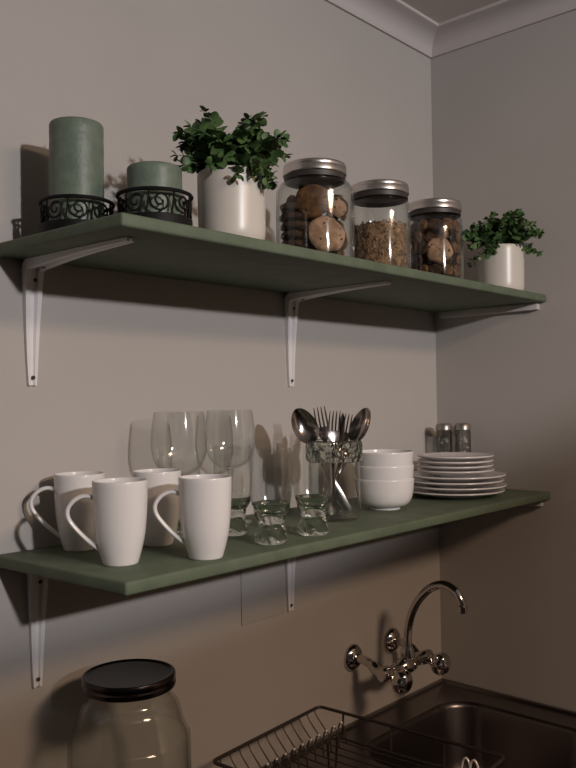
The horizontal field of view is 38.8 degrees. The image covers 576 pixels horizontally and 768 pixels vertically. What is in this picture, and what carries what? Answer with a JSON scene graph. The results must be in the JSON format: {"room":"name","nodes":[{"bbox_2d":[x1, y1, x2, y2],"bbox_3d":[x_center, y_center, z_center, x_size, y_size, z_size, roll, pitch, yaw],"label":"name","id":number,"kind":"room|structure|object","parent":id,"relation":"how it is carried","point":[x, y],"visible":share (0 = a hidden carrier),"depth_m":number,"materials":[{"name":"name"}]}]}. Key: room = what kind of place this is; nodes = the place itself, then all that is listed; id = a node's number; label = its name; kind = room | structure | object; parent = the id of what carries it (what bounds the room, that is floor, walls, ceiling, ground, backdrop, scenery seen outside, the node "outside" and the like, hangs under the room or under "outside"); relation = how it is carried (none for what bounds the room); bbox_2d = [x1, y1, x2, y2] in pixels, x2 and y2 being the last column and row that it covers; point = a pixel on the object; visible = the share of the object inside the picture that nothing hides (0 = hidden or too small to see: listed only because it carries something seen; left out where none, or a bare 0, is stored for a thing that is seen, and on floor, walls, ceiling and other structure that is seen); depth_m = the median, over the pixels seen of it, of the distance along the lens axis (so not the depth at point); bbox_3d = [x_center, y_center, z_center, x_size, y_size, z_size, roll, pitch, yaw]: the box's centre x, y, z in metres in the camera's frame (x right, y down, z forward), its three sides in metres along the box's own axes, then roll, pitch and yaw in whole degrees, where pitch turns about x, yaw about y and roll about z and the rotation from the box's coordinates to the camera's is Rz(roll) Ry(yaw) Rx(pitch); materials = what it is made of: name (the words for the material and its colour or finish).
{"room":"kitchen","nodes":[
{"label":"kitchen","id":0,"kind":"room"},
{"bbox_2d":[0,0,441,767],"bbox_3d":[-0.523,0.303,1.047,0.120,2.495,2.720,-2,-2,42],"label":"wall","id":1,"kind":"structure","parent":0,"point":[117,349],"depth_m":1.38,"materials":[{"name":"paint"}]},
{"bbox_2d":[26,574,48,687],"bbox_3d":[-0.267,0.332,1.066,0.232,0.175,0.029,-2,-2,42],"label":"shelf bracket","id":2,"kind":"object","parent":1,"relation":"attached to","point":[37,586],"visible":0.55,"depth_m":1.14,"materials":[{"name":"white metal"}]},
{"bbox_2d":[21,237,134,385],"bbox_3d":[-0.276,-0.088,1.071,0.232,0.175,0.029,-2,-2,42],"label":"shelf bracket","id":3,"kind":"object","parent":1,"relation":"attached to","point":[33,269],"visible":1,"depth_m":1.14,"materials":[{"name":"white metal"}]},
{"bbox_2d":[241,560,284,624],"bbox_3d":[-0.044,0.371,1.481,0.002,0.108,0.113,-2,-2,42],"label":"cover plate","id":4,"kind":"object","parent":1,"relation":"attached to","point":[262,586],"visible":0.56,"depth_m":1.48,"materials":[{"name":"paint"}]},
{"bbox_2d":[0,212,545,312],"bbox_3d":[0.076,-0.182,1.428,0.278,0.016,1.113,-2,-2,42],"label":"shelf","id":5,"kind":"object","parent":1,"relation":"attached to","point":[160,248],"visible":1,"depth_m":1.22,"materials":[{"name":"green paint"}]},
{"bbox_2d":[38,194,114,232],"bbox_3d":[-0.282,-0.217,1.094,0.100,0.050,0.100,-2,-2,42],"label":"candle holder","id":6,"kind":"object","parent":5,"relation":"on","point":[46,224],"visible":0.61,"depth_m":1.05,"materials":[{"name":"black metal"}]},
{"bbox_2d":[49,116,103,219],"bbox_3d":[-0.283,-0.278,1.095,0.071,0.155,0.071,-2,-2,42],"label":"candle","id":7,"kind":"object","parent":6,"relation":"on","point":[76,144],"visible":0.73,"depth_m":1.06,"materials":[{"name":"green wax"}]},
{"bbox_2d":[115,186,193,225],"bbox_3d":[-0.172,-0.220,1.061,0.100,0.050,0.100,-2,-2,42],"label":"candle holder","id":8,"kind":"object","parent":5,"relation":"on","point":[185,219],"visible":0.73,"depth_m":1.02,"materials":[{"name":"black metal"}]},
{"bbox_2d":[127,161,182,214],"bbox_3d":[-0.173,-0.245,1.061,0.071,0.085,0.071,-2,-2,42],"label":"candle","id":9,"kind":"object","parent":8,"relation":"on","point":[143,173],"visible":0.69,"depth_m":1.03,"materials":[{"name":"green wax"}]},
{"bbox_2d":[171,105,291,239],"bbox_3d":[-0.077,-0.289,1.135,0.171,0.188,0.128,-1,-1,-1],"label":"potted plant","id":10,"kind":"object","parent":5,"relation":"on","point":[234,174],"visible":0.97,"depth_m":1.10,"materials":[{"name":"green plant"}]},
{"bbox_2d":[276,157,354,241],"bbox_3d":[0.043,-0.271,1.307,0.126,0.156,0.126,-2,-2,42],"label":"storage jar","id":11,"kind":"object","parent":5,"relation":"on","point":[328,173],"visible":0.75,"depth_m":1.28,"materials":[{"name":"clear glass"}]},
{"bbox_2d":[286,195,295,202],"bbox_3d":[0.006,-0.298,1.342,0.024,0.024,0.011,0,-2,-42],"label":"cookie piece","id":12,"kind":"object","parent":11,"relation":"in","point":[291,198],"visible":0.51,"depth_m":1.33,"materials":[{"name":"brown food"}]},
{"bbox_2d":[294,184,330,217],"bbox_3d":[0.038,-0.285,1.274,0.059,0.056,0.023,-1,-1,13],"label":"cookie","id":13,"kind":"object","parent":11,"relation":"in","point":[314,200],"visible":1,"depth_m":1.27,"materials":[{"name":"brown food"}]},
{"bbox_2d":[308,216,344,251],"bbox_3d":[0.060,-0.233,1.268,0.061,0.059,0.024,0,-1,-18],"label":"cookie","id":14,"kind":"object","parent":11,"relation":"in","point":[325,233],"visible":1,"depth_m":1.26,"materials":[{"name":"brown food"}]},
{"bbox_2d":[312,235,347,253],"bbox_3d":[0.067,-0.230,1.303,0.058,0.059,0.014,-1,-1,4],"label":"cookie","id":15,"kind":"object","parent":11,"relation":"in","point":[313,247],"visible":0.14,"depth_m":1.30,"materials":[{"name":"brown food"}]},
{"bbox_2d":[315,230,346,253],"bbox_3d":[0.065,-0.230,1.285,0.058,0.059,0.016,-1,-1,-4],"label":"cookie","id":16,"kind":"object","parent":11,"relation":"in","point":[345,240],"visible":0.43,"depth_m":1.28,"materials":[{"name":"brown food"}]},
{"bbox_2d":[328,197,346,216],"bbox_3d":[0.076,-0.277,1.280,0.034,0.034,0.021,0,-1,-22],"label":"cookie","id":17,"kind":"object","parent":11,"relation":"in","point":[337,207],"visible":1,"depth_m":1.27,"materials":[{"name":"brown food"}]},
{"bbox_2d":[327,194,347,218],"bbox_3d":[0.077,-0.284,1.308,0.042,0.041,0.023,-1,-1,-15],"label":"cookie","id":18,"kind":"object","parent":11,"relation":"in","point":[332,195],"visible":0.26,"depth_m":1.31,"materials":[{"name":"brown food"}]},
{"bbox_2d":[340,212,348,220],"bbox_3d":[0.091,-0.277,1.327,0.010,0.024,0.023,0,-1,-17],"label":"cookie piece","id":19,"kind":"object","parent":11,"relation":"in","point":[345,217],"visible":0.35,"depth_m":1.32,"materials":[{"name":"brown food"}]},
{"label":"cookie","id":20,"kind":"object","parent":11,"relation":"in","visible":0},
{"bbox_2d":[282,239,311,248],"bbox_3d":[0.013,-0.220,1.294,0.051,0.016,0.051,0,-1,-35],"label":"cookie","id":21,"kind":"object","parent":20,"relation":"on","point":[304,243],"visible":0.73,"depth_m":1.27,"materials":[{"name":"brown food"}]},
{"bbox_2d":[280,229,308,240],"bbox_3d":[0.013,-0.235,1.294,0.050,0.016,0.051,-1,-1,-8],"label":"cookie","id":22,"kind":"object","parent":21,"relation":"on","point":[293,234],"visible":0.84,"depth_m":1.27,"materials":[{"name":"brown food"}]},
{"bbox_2d":[280,220,308,231],"bbox_3d":[0.013,-0.249,1.293,0.051,0.016,0.050,-1,-1,17],"label":"cookie","id":23,"kind":"object","parent":22,"relation":"on","point":[289,225],"visible":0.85,"depth_m":1.27,"materials":[{"name":"brown food"}]},
{"bbox_2d":[279,211,310,222],"bbox_3d":[0.012,-0.264,1.295,0.051,0.016,0.050,-1,-1,12],"label":"cookie","id":24,"kind":"object","parent":23,"relation":"on","point":[290,216],"visible":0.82,"depth_m":1.27,"materials":[{"name":"brown food"}]},
{"bbox_2d":[280,202,299,212],"bbox_3d":[0.012,-0.278,1.294,0.052,0.016,0.051,0,-1,-36],"label":"cookie","id":25,"kind":"object","parent":24,"relation":"on","point":[290,206],"visible":0.65,"depth_m":1.27,"materials":[{"name":"brown food"}]},
{"bbox_2d":[350,179,410,264],"bbox_3d":[0.160,-0.269,1.421,0.105,0.152,0.105,-1,-1,0],"label":"storage jar","id":26,"kind":"object","parent":5,"relation":"on","point":[374,193],"visible":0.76,"depth_m":1.40,"materials":[{"name":"clear glass"}]},
{"bbox_2d":[353,219,407,266],"bbox_3d":[0.160,-0.238,1.420,0.093,0.081,0.093,-2,-2,42],"label":"granola","id":27,"kind":"object","parent":26,"relation":"in","point":[384,241],"visible":0.91,"depth_m":1.38,"materials":[{"name":"brown food"}]},
{"bbox_2d":[407,198,463,278],"bbox_3d":[0.279,-0.267,1.552,0.105,0.152,0.105,-1,-1,-6],"label":"storage jar","id":28,"kind":"object","parent":5,"relation":"on","point":[427,209],"visible":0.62,"depth_m":1.52,"materials":[{"name":"clear glass"}]},
{"bbox_2d":[410,256,413,268],"bbox_3d":[0.236,-0.230,1.553,0.010,0.024,0.025,-1,-1,6],"label":"biscuit piece","id":29,"kind":"object","parent":28,"relation":"in","point":[412,257],"visible":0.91,"depth_m":1.55,"materials":[{"name":"brown food"}]},
{"bbox_2d":[409,234,414,245],"bbox_3d":[0.236,-0.273,1.554,0.010,0.024,0.024,-1,-1,1],"label":"biscuit piece","id":30,"kind":"object","parent":28,"relation":"in","point":[412,235],"visible":0.75,"depth_m":1.55,"materials":[{"name":"brown food"}]},
{"bbox_2d":[410,244,417,255],"bbox_3d":[0.238,-0.253,1.542,0.012,0.024,0.024,-1,-1,-15],"label":"biscuit piece","id":31,"kind":"object","parent":28,"relation":"in","point":[413,251],"visible":1,"depth_m":1.53,"materials":[{"name":"brown food"}]},
{"bbox_2d":[411,221,417,233],"bbox_3d":[0.238,-0.295,1.542,0.012,0.023,0.024,-1,-1,-10],"label":"biscuit piece","id":32,"kind":"object","parent":28,"relation":"in","point":[414,224],"visible":0.97,"depth_m":1.53,"materials":[{"name":"brown food"}]},
{"bbox_2d":[412,231,421,243],"bbox_3d":[0.242,-0.274,1.530,0.010,0.024,0.024,0,-1,-24],"label":"biscuit piece","id":33,"kind":"object","parent":28,"relation":"in","point":[417,237],"visible":1,"depth_m":1.52,"materials":[{"name":"brown food"}]},
{"bbox_2d":[413,254,422,266],"bbox_3d":[0.243,-0.231,1.530,0.009,0.023,0.024,0,-1,-40],"label":"biscuit piece","id":34,"kind":"object","parent":28,"relation":"in","point":[417,261],"visible":1,"depth_m":1.53,"materials":[{"name":"brown food"}]},
{"bbox_2d":[417,242,427,254],"bbox_3d":[0.250,-0.253,1.521,0.010,0.024,0.023,0,-2,-43],"label":"biscuit piece","id":35,"kind":"object","parent":28,"relation":"in","point":[422,248],"visible":1,"depth_m":1.52,"materials":[{"name":"brown food"}]},
{"bbox_2d":[417,219,427,230],"bbox_3d":[0.250,-0.296,1.522,0.011,0.024,0.024,0,-1,-36],"label":"biscuit piece","id":36,"kind":"object","parent":28,"relation":"in","point":[423,223],"visible":1,"depth_m":1.52,"materials":[{"name":"brown food"}]},
{"bbox_2d":[419,264,428,271],"bbox_3d":[0.251,-0.211,1.520,0.023,0.023,0.011,-2,-2,42],"label":"biscuit piece","id":37,"kind":"object","parent":28,"relation":"in","point":[424,267],"visible":0.62,"depth_m":1.51,"materials":[{"name":"brown food"}]},
{"bbox_2d":[428,218,440,230],"bbox_3d":[0.271,-0.295,1.511,0.024,0.023,0.009,-1,-1,1],"label":"biscuit piece","id":38,"kind":"object","parent":28,"relation":"in","point":[434,224],"visible":1,"depth_m":1.51,"materials":[{"name":"brown food"}]},
{"bbox_2d":[421,220,448,242],"bbox_3d":[0.277,-0.287,1.544,0.054,0.053,0.015,-1,-1,20],"label":"biscuit","id":39,"kind":"object","parent":28,"relation":"in","point":[428,234],"visible":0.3,"depth_m":1.54,"materials":[{"name":"brown food"}]},
{"bbox_2d":[429,264,441,273],"bbox_3d":[0.272,-0.211,1.509,0.023,0.023,0.010,-1,-1,18],"label":"biscuit piece","id":40,"kind":"object","parent":28,"relation":"in","point":[435,268],"visible":0.82,"depth_m":1.51,"materials":[{"name":"brown food"}]},
{"bbox_2d":[421,253,451,274],"bbox_3d":[0.277,-0.230,1.535,0.060,0.059,0.016,-1,-1,7],"label":"biscuit","id":41,"kind":"object","parent":28,"relation":"in","point":[426,261],"visible":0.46,"depth_m":1.53,"materials":[{"name":"brown food"}]},
{"bbox_2d":[426,238,452,263],"bbox_3d":[0.281,-0.247,1.516,0.051,0.049,0.016,-1,-1,4],"label":"biscuit","id":42,"kind":"object","parent":28,"relation":"in","point":[440,250],"visible":1,"depth_m":1.51,"materials":[{"name":"brown food"}]},
{"bbox_2d":[441,218,452,230],"bbox_3d":[0.294,-0.296,1.513,0.024,0.024,0.010,0,-1,-25],"label":"biscuit piece","id":43,"kind":"object","parent":28,"relation":"in","point":[446,224],"visible":1,"depth_m":1.51,"materials":[{"name":"brown food"}]},
{"bbox_2d":[442,264,453,275],"bbox_3d":[0.296,-0.211,1.511,0.024,0.023,0.011,0,-1,-26],"label":"biscuit piece","id":44,"kind":"object","parent":28,"relation":"in","point":[447,269],"visible":1,"depth_m":1.51,"materials":[{"name":"brown food"}]},
{"bbox_2d":[448,228,454,236],"bbox_3d":[0.315,-0.294,1.574,0.010,0.023,0.024,0,-1,-23],"label":"biscuit piece","id":45,"kind":"object","parent":28,"relation":"in","point":[451,231],"visible":0.49,"depth_m":1.57,"materials":[{"name":"brown food"}]},
{"bbox_2d":[451,234,455,242],"bbox_3d":[0.320,-0.275,1.562,0.013,0.023,0.024,0,-1,-18],"label":"biscuit piece","id":46,"kind":"object","parent":28,"relation":"in","point":[453,235],"visible":0.34,"depth_m":1.56,"materials":[{"name":"brown food"}]},
{"bbox_2d":[452,242,458,253],"bbox_3d":[0.314,-0.254,1.528,0.013,0.023,0.024,-1,-1,22],"label":"biscuit piece","id":47,"kind":"object","parent":28,"relation":"in","point":[455,246],"visible":1,"depth_m":1.52,"materials":[{"name":"brown food"}]},
{"bbox_2d":[452,219,459,231],"bbox_3d":[0.314,-0.296,1.528,0.010,0.024,0.024,-2,-1,36],"label":"biscuit piece","id":48,"kind":"object","parent":28,"relation":"in","point":[455,225],"visible":1,"depth_m":1.52,"materials":[{"name":"brown food"}]},
{"bbox_2d":[453,265,459,276],"bbox_3d":[0.315,-0.211,1.526,0.009,0.024,0.024,-2,-1,37],"label":"biscuit piece","id":49,"kind":"object","parent":28,"relation":"in","point":[456,271],"visible":1,"depth_m":1.52,"materials":[{"name":"brown food"}]},
{"bbox_2d":[455,255,460,265],"bbox_3d":[0.320,-0.232,1.538,0.010,0.023,0.023,-1,-1,23],"label":"biscuit piece","id":50,"kind":"object","parent":28,"relation":"in","point":[458,257],"visible":0.98,"depth_m":1.53,"materials":[{"name":"brown food"}]},
{"bbox_2d":[455,232,460,243],"bbox_3d":[0.319,-0.275,1.538,0.010,0.024,0.023,-1,-1,21],"label":"biscuit piece","id":51,"kind":"object","parent":28,"relation":"in","point":[457,237],"visible":1,"depth_m":1.53,"materials":[{"name":"brown food"}]},
{"bbox_2d":[460,208,544,289],"bbox_3d":[0.447,-0.280,1.719,0.172,0.179,0.127,-1,-1,12],"label":"potted plant","id":52,"kind":"object","parent":5,"relation":"on","point":[500,247],"visible":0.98,"depth_m":1.69,"materials":[{"name":"green plant"}]},
{"bbox_2d":[0,489,549,595],"bbox_3d":[0.082,0.238,1.420,0.278,0.016,1.113,-2,-2,42],"label":"shelf","id":53,"kind":"object","parent":1,"relation":"attached to","point":[163,566],"visible":0.66,"depth_m":1.12,"materials":[{"name":"green paint"}]},
{"bbox_2d":[29,471,104,551],"bbox_3d":[-0.305,0.177,1.131,0.102,0.105,0.069,-1,-1,-15],"label":"mug","id":54,"kind":"object","parent":53,"relation":"on","point":[67,485],"visible":0.81,"depth_m":1.11,"materials":[{"name":"white ceramic"}]},
{"bbox_2d":[65,477,147,566],"bbox_3d":[-0.227,0.173,1.026,0.102,0.105,0.069,-1,-1,-12],"label":"mug","id":55,"kind":"object","parent":53,"relation":"on","point":[119,504],"visible":1,"depth_m":1.00,"materials":[{"name":"white ceramic"}]},
{"bbox_2d":[132,468,180,546],"bbox_3d":[-0.197,0.176,1.157,0.096,0.105,0.070,0,-1,-37],"label":"mug","id":56,"kind":"object","parent":53,"relation":"on","point":[160,480],"visible":0.62,"depth_m":1.14,"materials":[{"name":"white ceramic"}]},
{"bbox_2d":[150,411,207,538],"bbox_3d":[-0.163,0.135,1.230,0.085,0.187,0.085,-2,-2,42],"label":"wine glass","id":57,"kind":"object","parent":53,"relation":"on","point":[179,530],"visible":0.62,"depth_m":1.22,"materials":[{"name":"clear glass"}]},
{"bbox_2d":[150,411,207,474],"bbox_3d":[-0.164,0.091,1.230,0.085,0.099,0.085,-2,-2,42],"label":"bowl","id":58,"kind":"object","parent":57,"relation":"on","point":[194,411],"depth_m":1.23,"materials":[{"name":"clear glass"}]},
{"bbox_2d":[152,474,231,560],"bbox_3d":[-0.119,0.173,1.065,0.096,0.105,0.070,-1,-1,21],"label":"mug","id":59,"kind":"object","parent":53,"relation":"on","point":[204,499],"visible":1,"depth_m":1.03,"materials":[{"name":"white ceramic"}]},
{"bbox_2d":[204,410,255,523],"bbox_3d":[-0.096,0.137,1.360,0.085,0.187,0.085,-2,-2,42],"label":"wine glass","id":60,"kind":"object","parent":53,"relation":"on","point":[229,471],"visible":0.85,"depth_m":1.36,"materials":[{"name":"clear glass"}]},
{"bbox_2d":[204,410,255,469],"bbox_3d":[-0.097,0.093,1.361,0.085,0.099,0.085,-2,-2,42],"label":"bowl","id":61,"kind":"object","parent":60,"relation":"on","point":[208,410],"depth_m":1.36,"materials":[{"name":"clear glass"}]},
{"bbox_2d":[213,445,251,535],"bbox_3d":[-0.084,0.161,1.241,0.059,0.134,0.059,-2,-2,42],"label":"tumbler","id":62,"kind":"object","parent":53,"relation":"on","point":[238,522],"visible":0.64,"depth_m":1.22,"materials":[{"name":"clear glass"}]},
{"bbox_2d":[250,447,291,544],"bbox_3d":[-0.024,0.158,1.161,0.059,0.134,0.059,-2,-2,42],"label":"tumbler","id":63,"kind":"object","parent":53,"relation":"on","point":[270,515],"visible":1,"depth_m":1.14,"materials":[{"name":"clear glass"}]},
{"bbox_2d":[293,444,332,535],"bbox_3d":[0.037,0.159,1.231,0.059,0.134,0.059,-2,-2,42],"label":"tumbler","id":64,"kind":"object","parent":53,"relation":"on","point":[312,508],"visible":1,"depth_m":1.21,"materials":[{"name":"clear glass"}]},
{"bbox_2d":[306,439,362,521],"bbox_3d":[0.079,0.162,1.385,0.097,0.134,0.097,-2,-2,42],"label":"jar","id":65,"kind":"object","parent":53,"relation":"on","point":[318,451],"visible":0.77,"depth_m":1.35,"materials":[{"name":"clear glass"}]},
{"bbox_2d":[291,408,350,514],"bbox_3d":[0.056,0.130,1.379,0.098,0.180,0.013,-1,-1,0],"label":"spoon","id":66,"kind":"object","parent":65,"relation":"in","point":[305,427],"visible":0.95,"depth_m":1.38,"materials":[{"name":"silver metal"}]},
{"bbox_2d":[291,408,318,443],"bbox_3d":[0.028,0.071,1.381,0.042,0.064,0.011,-26,-1,-6],"label":"bowl","id":67,"kind":"object","parent":66,"relation":"on","point":[305,427],"depth_m":1.38,"materials":[{"name":"silver metal"}]},
{"bbox_2d":[313,406,340,511],"bbox_3d":[0.069,0.129,1.403,0.047,0.182,0.009,-1,-1,5],"label":"fork","id":68,"kind":"object","parent":65,"relation":"in","point":[323,431],"visible":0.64,"depth_m":1.41,"materials":[{"name":"silver metal"}]},
{"bbox_2d":[327,411,340,514],"bbox_3d":[0.077,0.132,1.365,0.024,0.174,0.008,0,-1,-17],"label":"fork","id":69,"kind":"object","parent":65,"relation":"in","point":[333,435],"visible":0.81,"depth_m":1.36,"materials":[{"name":"silver metal"}]},
{"bbox_2d":[335,414,344,513],"bbox_3d":[0.086,0.134,1.380,0.014,0.169,0.022,-2,-1,41],"label":"knife","id":70,"kind":"object","parent":65,"relation":"in","point":[342,418],"visible":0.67,"depth_m":1.38,"materials":[{"name":"silver metal"}]},
{"bbox_2d":[335,413,352,485],"bbox_3d":[0.091,0.135,1.406,0.044,0.170,0.006,-1,-1,-9],"label":"fork","id":71,"kind":"object","parent":65,"relation":"in","point":[346,435],"visible":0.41,"depth_m":1.41,"materials":[{"name":"silver metal"}]},
{"bbox_2d":[326,408,370,494],"bbox_3d":[0.097,0.130,1.387,0.090,0.178,0.030,-1,-1,9],"label":"spoon","id":72,"kind":"object","parent":65,"relation":"in","point":[359,426],"visible":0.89,"depth_m":1.39,"materials":[{"name":"silver metal"}]},
{"bbox_2d":[349,408,370,440],"bbox_3d":[0.126,0.071,1.388,0.011,0.063,0.042,24,-1,-38],"label":"bowl","id":73,"kind":"object","parent":72,"relation":"on","point":[359,426],"depth_m":1.39,"materials":[{"name":"silver metal"}]},
{"bbox_2d":[355,477,413,509],"bbox_3d":[0.178,0.201,1.508,0.109,0.056,0.109,-1,-1,0],"label":"bowl","id":74,"kind":"object","parent":53,"relation":"on","point":[375,494],"visible":0.91,"depth_m":1.47,"materials":[{"name":"white ceramic"}]},
{"bbox_2d":[355,464,413,480],"bbox_3d":[0.178,0.176,1.508,0.109,0.056,0.109,-1,-1,0],"label":"bowl","id":75,"kind":"object","parent":74,"relation":"on","point":[365,472],"visible":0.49,"depth_m":1.46,"materials":[{"name":"white ceramic"}]},
{"bbox_2d":[355,449,413,466],"bbox_3d":[0.177,0.152,1.509,0.109,0.056,0.109,-1,-1,0],"label":"bowl","id":76,"kind":"object","parent":75,"relation":"on","point":[374,457],"visible":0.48,"depth_m":1.46,"materials":[{"name":"white ceramic"}]},
{"bbox_2d":[435,423,452,451],"bbox_3d":[0.354,0.161,1.851,0.038,0.145,0.038,-2,-2,42],"label":"shaker","id":77,"kind":"object","parent":53,"relation":"on","point":[441,426],"visible":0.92,"depth_m":1.84,"materials":[{"name":"clear glass"}]},
{"bbox_2d":[413,488,504,498],"bbox_3d":[0.345,0.223,1.689,0.200,0.014,0.200,-2,-2,42],"label":"plate","id":78,"kind":"object","parent":53,"relation":"on","point":[416,490],"visible":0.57,"depth_m":1.63,"materials":[{"name":"grey ceramic"}]},
{"bbox_2d":[414,482,506,493],"bbox_3d":[0.349,0.213,1.688,0.200,0.014,0.200,-2,-2,42],"label":"plate","id":79,"kind":"object","parent":78,"relation":"on","point":[484,488],"visible":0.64,"depth_m":1.63,"materials":[{"name":"grey ceramic"}]},
{"bbox_2d":[414,477,503,487],"bbox_3d":[0.343,0.202,1.688,0.200,0.014,0.200,-2,-2,42],"label":"plate","id":80,"kind":"object","parent":79,"relation":"on","point":[416,480],"visible":0.58,"depth_m":1.62,"materials":[{"name":"grey ceramic"}]},
{"bbox_2d":[413,471,505,482],"bbox_3d":[0.347,0.191,1.687,0.200,0.014,0.200,-2,-2,42],"label":"plate","id":81,"kind":"object","parent":80,"relation":"on","point":[417,474],"visible":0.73,"depth_m":1.63,"materials":[{"name":"grey ceramic"}]},
{"bbox_2d":[418,467,493,476],"bbox_3d":[0.347,0.182,1.690,0.155,0.014,0.155,-2,-2,42],"label":"plate","id":82,"kind":"object","parent":81,"relation":"on","point":[486,470],"visible":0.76,"depth_m":1.64,"materials":[{"name":"grey ceramic"}]},
{"bbox_2d":[417,463,493,471],"bbox_3d":[0.345,0.172,1.688,0.155,0.014,0.155,-2,-2,42],"label":"plate","id":83,"kind":"object","parent":82,"relation":"on","point":[479,467],"visible":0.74,"depth_m":1.63,"materials":[{"name":"grey ceramic"}]},
{"bbox_2d":[417,458,493,466],"bbox_3d":[0.345,0.162,1.688,0.155,0.014,0.155,-2,-2,42],"label":"plate","id":84,"kind":"object","parent":83,"relation":"on","point":[422,460],"visible":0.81,"depth_m":1.63,"materials":[{"name":"grey ceramic"}]},
{"bbox_2d":[417,452,493,461],"bbox_3d":[0.346,0.153,1.691,0.155,0.014,0.155,-2,-2,42],"label":"plate","id":85,"kind":"object","parent":84,"relation":"on","point":[436,456],"visible":0.96,"depth_m":1.68,"materials":[{"name":"grey ceramic"}]},
{"bbox_2d":[454,423,470,451],"bbox_3d":[0.395,0.160,1.845,0.038,0.145,0.038,-2,-2,42],"label":"shaker","id":86,"kind":"object","parent":53,"relation":"on","point":[459,426],"visible":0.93,"depth_m":1.83,"materials":[{"name":"clear glass"}]},
{"bbox_2d":[285,557,295,611],"bbox_3d":[0.087,0.334,1.456,0.232,0.175,0.029,-2,-2,42],"label":"shelf bracket","id":87,"kind":"object","parent":1,"relation":"attached to","point":[289,563],"visible":0.28,"depth_m":1.53,"materials":[{"name":"white metal"}]},
{"bbox_2d":[284,281,391,386],"bbox_3d":[0.089,-0.086,1.472,0.232,0.175,0.029,-2,-2,42],"label":"shelf bracket","id":88,"kind":"object","parent":1,"relation":"attached to","point":[291,300],"visible":1,"depth_m":1.54,"materials":[{"name":"white metal"}]},
{"bbox_2d":[324,0,438,58],"bbox_3d":[-0.513,-0.803,0.964,0.060,0.046,2.600,-2,-2,42],"label":"trim","id":89,"kind":"structure","parent":1,"relation":"attached to","point":[396,19],"depth_m":1.80,"materials":[{"name":"grey paint"}]},
{"bbox_2d":[344,580,467,693],"bbox_3d":[0.259,0.494,1.646,0.223,0.209,0.193,-2,-2,42],"label":"mixer tap","id":90,"kind":"object","parent":1,"relation":"attached to","point":[398,674],"visible":1,"depth_m":1.65,"materials":[{"name":"silver metal"}]},
{"bbox_2d":[262,678,575,767],"bbox_3d":[0.265,0.756,1.422,0.519,0.153,0.859,-2,-2,42],"label":"sink","id":91,"kind":"object","parent":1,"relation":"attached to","point":[528,733],"visible":0.92,"depth_m":1.70,"materials":[{"name":"grey metal"}]},
{"bbox_2d":[213,706,504,767],"bbox_3d":[0.111,0.632,1.272,0.364,0.102,0.290,-2,-1,38],"label":"dish rack","id":92,"kind":"object","parent":91,"relation":"on","point":[336,738],"visible":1,"depth_m":1.38,"materials":[{"name":"grey metal"}]},
{"bbox_3d":[-0.224,0.703,0.827,0.599,0.035,2.399,-2,-2,42],"label":"countertop","id":93,"kind":"structure","parent":1,"relation":"attached to","visible":0},
{"bbox_2d":[67,659,191,767],"bbox_3d":[-0.215,0.542,1.116,0.167,0.295,0.167,-2,-2,42],"label":"jar","id":94,"kind":"object","parent":93,"relation":"on","point":[125,680],"visible":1,"depth_m":1.10,"materials":[{"name":"clear glass"}]},
{"bbox_2d":[401,0,500,22],"bbox_3d":[0.352,-0.914,0.179,2.400,0.120,2.600,-2,-2,42],"label":"ceiling","id":95,"kind":"structure","parent":0,"point":[439,11],"depth_m":1.78,"materials":[{"name":"grey paint"}]},
{"bbox_2d":[431,10,575,711],"bbox_3d":[1.283,0.280,1.163,2.400,2.495,0.120,-2,-2,42],"label":"wall","id":96,"kind":"structure","parent":0,"point":[503,107],"depth_m":1.80,"materials":[{"name":"paint"}]},
{"bbox_2d":[439,303,539,318],"bbox_3d":[0.447,-0.164,1.833,0.242,0.015,0.015,-2,-2,42],"label":"batten","id":97,"kind":"object","parent":96,"relation":"attached to","point":[529,306],"visible":1,"depth_m":1.82,"materials":[{"name":"white metal"}]},
{"bbox_2d":[431,0,575,58],"bbox_3d":[1.207,-0.825,1.118,2.400,0.046,0.060,-2,-2,42],"label":"trim","id":98,"kind":"structure","parent":96,"relation":"attached to","point":[501,17],"depth_m":1.81,"materials":[{"name":"grey paint"}]},
{"bbox_2d":[527,501,543,506],"bbox_3d":[0.453,0.256,1.825,0.242,0.015,0.015,-2,-2,42],"label":"batten","id":99,"kind":"object","parent":96,"relation":"attached to","point":[541,503],"visible":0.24,"depth_m":1.75,"materials":[{"name":"grey wood"}]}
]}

